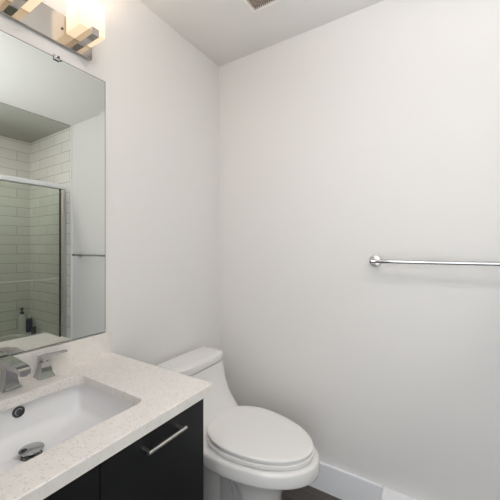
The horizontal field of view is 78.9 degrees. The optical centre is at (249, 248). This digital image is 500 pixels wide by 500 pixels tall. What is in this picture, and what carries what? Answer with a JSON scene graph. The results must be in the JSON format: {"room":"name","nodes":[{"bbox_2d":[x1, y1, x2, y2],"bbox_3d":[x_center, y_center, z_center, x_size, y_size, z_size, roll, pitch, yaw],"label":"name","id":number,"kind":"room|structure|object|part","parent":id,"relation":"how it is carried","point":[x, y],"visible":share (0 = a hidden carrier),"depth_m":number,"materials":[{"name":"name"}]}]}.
{"room":"bathroom","nodes":[
{"label":"bathroom","id":0,"kind":"room"},
{"bbox_2d":[0,0,218,365],"bbox_3d":[-0.651,0.070,1.335,0.100,2.490,1.745,0,0,32],"label":"wall","id":1,"kind":"structure","parent":0,"point":[162,92],"depth_m":1.53,"materials":[{"name":"white paint"}]},
{"bbox_2d":[0,0,104,60],"bbox_3d":[-0.740,-0.847,0.968,0.140,0.167,0.550,0,0,32],"label":"vanity light","id":2,"kind":"object","parent":1,"relation":"attached to","point":[82,28],"visible":1,"depth_m":1.11,"materials":[{"name":"grey"}]},
{"bbox_3d":[-0.734,-0.794,0.964,0.125,0.026,0.025,0,0,32],"label":"arm","id":3,"kind":"part","parent":2,"relation":"part of","materials":[{"name":"grey metal"}]},
{"bbox_3d":[-0.739,-0.869,0.972,0.098,0.122,0.098,0,0,32],"label":"lamp shade","id":4,"kind":"part","parent":2,"relation":"part of","materials":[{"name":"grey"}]},
{"bbox_3d":[-0.624,-0.869,1.155,0.098,0.122,0.098,0,0,32],"label":"lamp shade","id":5,"kind":"part","parent":2,"relation":"part of","materials":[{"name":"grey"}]},
{"bbox_3d":[-0.619,-0.794,1.147,0.125,0.026,0.025,0,0,32],"label":"arm","id":6,"kind":"part","parent":2,"relation":"part of","materials":[{"name":"grey metal"}]},
{"bbox_2d":[0,30,104,357],"bbox_3d":[-0.809,-0.180,0.981,0.010,1.068,0.731,0,0,32],"label":"wall mirror","id":7,"kind":"object","parent":1,"relation":"attached to","point":[52,111],"visible":1,"depth_m":1.10,"materials":[{"name":"silver mirror"}]},
{"bbox_2d":[0,331,111,380],"bbox_3d":[-0.803,0.401,0.983,0.016,0.090,0.766,0,0,32],"label":"backsplash","id":8,"kind":"structure","parent":1,"relation":"attached to","point":[93,346],"depth_m":1.16,"materials":[{"name":"stone"}]},
{"bbox_2d":[139,0,383,66],"bbox_3d":[0.106,-1.205,0.858,1.890,0.060,1.745,0,0,32],"label":"ceiling","id":9,"kind":"structure","parent":0,"point":[225,31],"depth_m":1.56,"materials":[{"name":"white paint"}]},
{"bbox_2d":[244,0,279,12],"bbox_3d":[0.062,-1.163,1.299,0.289,0.024,0.289,0,0,32],"label":"exhaust fan","id":10,"kind":"object","parent":9,"relation":"attached to","point":[255,6],"visible":1,"depth_m":1.44,"materials":[{"name":"white plastic"}]},
{"bbox_2d":[249,0,274,8],"bbox_3d":[0.062,-1.163,1.299,0.251,0.016,0.251,0,0,32],"label":"fan grille","id":11,"kind":"object","parent":10,"relation":"attached to","point":[253,4],"depth_m":1.44,"materials":[{"name":"white plastic"}]},
{"bbox_2d":[282,485,340,499],"bbox_3d":[0.551,1.290,0.578,2.740,0.050,1.745,0,0,32],"label":"floor","id":12,"kind":"structure","parent":0,"point":[308,492],"depth_m":1.56,"materials":[{"name":"brown wood"}]},
{"bbox_2d":[43,399,202,499],"bbox_3d":[-0.564,0.871,0.833,0.578,0.789,0.730,0,0,32],"label":"vanity cabinet","id":13,"kind":"object","parent":12,"relation":"on","point":[166,463],"visible":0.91,"depth_m":0.83,"materials":[{"name":"black laminate"}]},
{"bbox_3d":[-0.454,0.821,0.550,0.020,0.678,0.368,0,0,32],"label":"door","id":14,"kind":"part","parent":13,"relation":"part of","materials":[{"name":"black laminate"}]},
{"bbox_2d":[0,353,212,499],"bbox_3d":[-0.568,0.461,0.835,0.572,0.030,0.766,0,0,32],"label":"countertop","id":15,"kind":"structure","parent":13,"relation":"on","point":[157,395],"depth_m":0.86,"materials":[{"name":"stone"}]},
{"bbox_2d":[0,349,67,392],"bbox_3d":[-0.732,0.399,0.947,0.140,0.094,0.352,0,0,32],"label":"bathroom faucet","id":16,"kind":"object","parent":15,"relation":"on","point":[11,366],"visible":1,"depth_m":0.96,"materials":[{"name":"silver metal"}]},
{"bbox_3d":[-0.769,0.406,0.970,0.051,0.078,0.051,0,0,32],"label":"spout","id":17,"kind":"part","parent":16,"relation":"part of","materials":[{"name":"silver metal"}]},
{"bbox_3d":[-0.732,0.365,0.946,0.139,0.027,0.035,0,0,32],"label":"spout","id":18,"kind":"part","parent":16,"relation":"part of","materials":[{"name":"silver metal"}]},
{"bbox_3d":[-0.716,0.418,1.057,0.049,0.054,0.049,0,0,32],"label":"handle","id":19,"kind":"part","parent":16,"relation":"part of","materials":[{"name":"silver metal"}]},
{"bbox_3d":[-0.700,0.379,1.082,0.027,0.014,0.089,0,0,32],"label":"lever","id":20,"kind":"part","parent":16,"relation":"part of","materials":[{"name":"silver metal"}]},
{"bbox_2d":[0,384,133,473],"bbox_3d":[-0.559,0.537,0.828,0.422,0.122,0.436,0,0,32],"label":"undermount sink","id":21,"kind":"object","parent":15,"relation":"in","point":[29,429],"visible":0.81,"depth_m":0.97,"materials":[{"name":"white porcelain"},{"name":"chrome"},{"name":"dark metal"}]},
{"bbox_3d":[-0.258,0.821,0.860,0.020,0.678,0.360,0,0,32],"label":"door","id":22,"kind":"part","parent":13,"relation":"part of","materials":[{"name":"black laminate"}]},
{"bbox_3d":[-0.236,0.528,0.846,0.036,0.010,0.136,0,0,32],"label":"handle","id":23,"kind":"part","parent":13,"relation":"part of","materials":[{"name":"silver metal"}]},
{"bbox_2d":[157,346,319,499],"bbox_3d":[-0.049,0.916,1.431,0.768,0.700,0.412,0,0,32],"label":"toilet","id":24,"kind":"object","parent":12,"relation":"on","point":[250,452],"visible":0.82,"depth_m":1.32,"materials":[{"name":"white ceramic"}]},
{"bbox_3d":[-0.298,0.588,1.588,0.179,0.045,0.370,0,0,32],"label":"tank lid","id":25,"kind":"part","parent":24,"relation":"part of","materials":[{"name":"white ceramic"}]},
{"bbox_3d":[0.049,0.855,1.370,0.489,0.022,0.370,0,0,32],"label":"seat","id":26,"kind":"part","parent":24,"relation":"part of","materials":[{"name":"white plastic"}]},
{"bbox_3d":[0.049,0.832,1.370,0.481,0.030,0.362,0,0,32],"label":"seat lid","id":27,"kind":"part","parent":24,"relation":"part of","materials":[{"name":"white plastic"}]},
{"bbox_2d":[219,0,499,499],"bbox_3d":[0.989,0.070,1.274,2.740,2.490,0.100,0,0,32],"label":"wall","id":28,"kind":"structure","parent":0,"point":[350,139],"depth_m":1.46,"materials":[{"name":"white paint"}]},
{"bbox_2d":[309,461,381,499],"bbox_3d":[0.218,1.194,1.691,0.960,0.142,0.015,0,0,32],"label":"baseboard","id":29,"kind":"structure","parent":28,"relation":"attached to","point":[336,482],"depth_m":1.52,"materials":[{"name":"white paint"}]},
{"bbox_2d":[381,487,416,499],"bbox_3d":[0.920,1.196,1.220,0.719,0.138,0.064,0,0,32],"label":"baseboard heater","id":30,"kind":"object","parent":28,"relation":"attached to","point":[387,494],"visible":1,"depth_m":1.39,"materials":[{"name":"white metal"}]},
{"bbox_2d":[369,255,499,266],"bbox_3d":[0.876,0.059,1.241,0.750,0.055,0.075,0,0,32],"label":"towel bar","id":31,"kind":"object","parent":28,"relation":"attached to","point":[375,260],"visible":1,"depth_m":1.28,"materials":[{"name":"silver metal"}]},
{"bbox_3d":[0.862,0.059,1.217,0.666,0.017,0.017,0,0,32],"label":"rail","id":32,"kind":"part","parent":31,"relation":"part of","materials":[{"name":"silver metal"}]}
]}

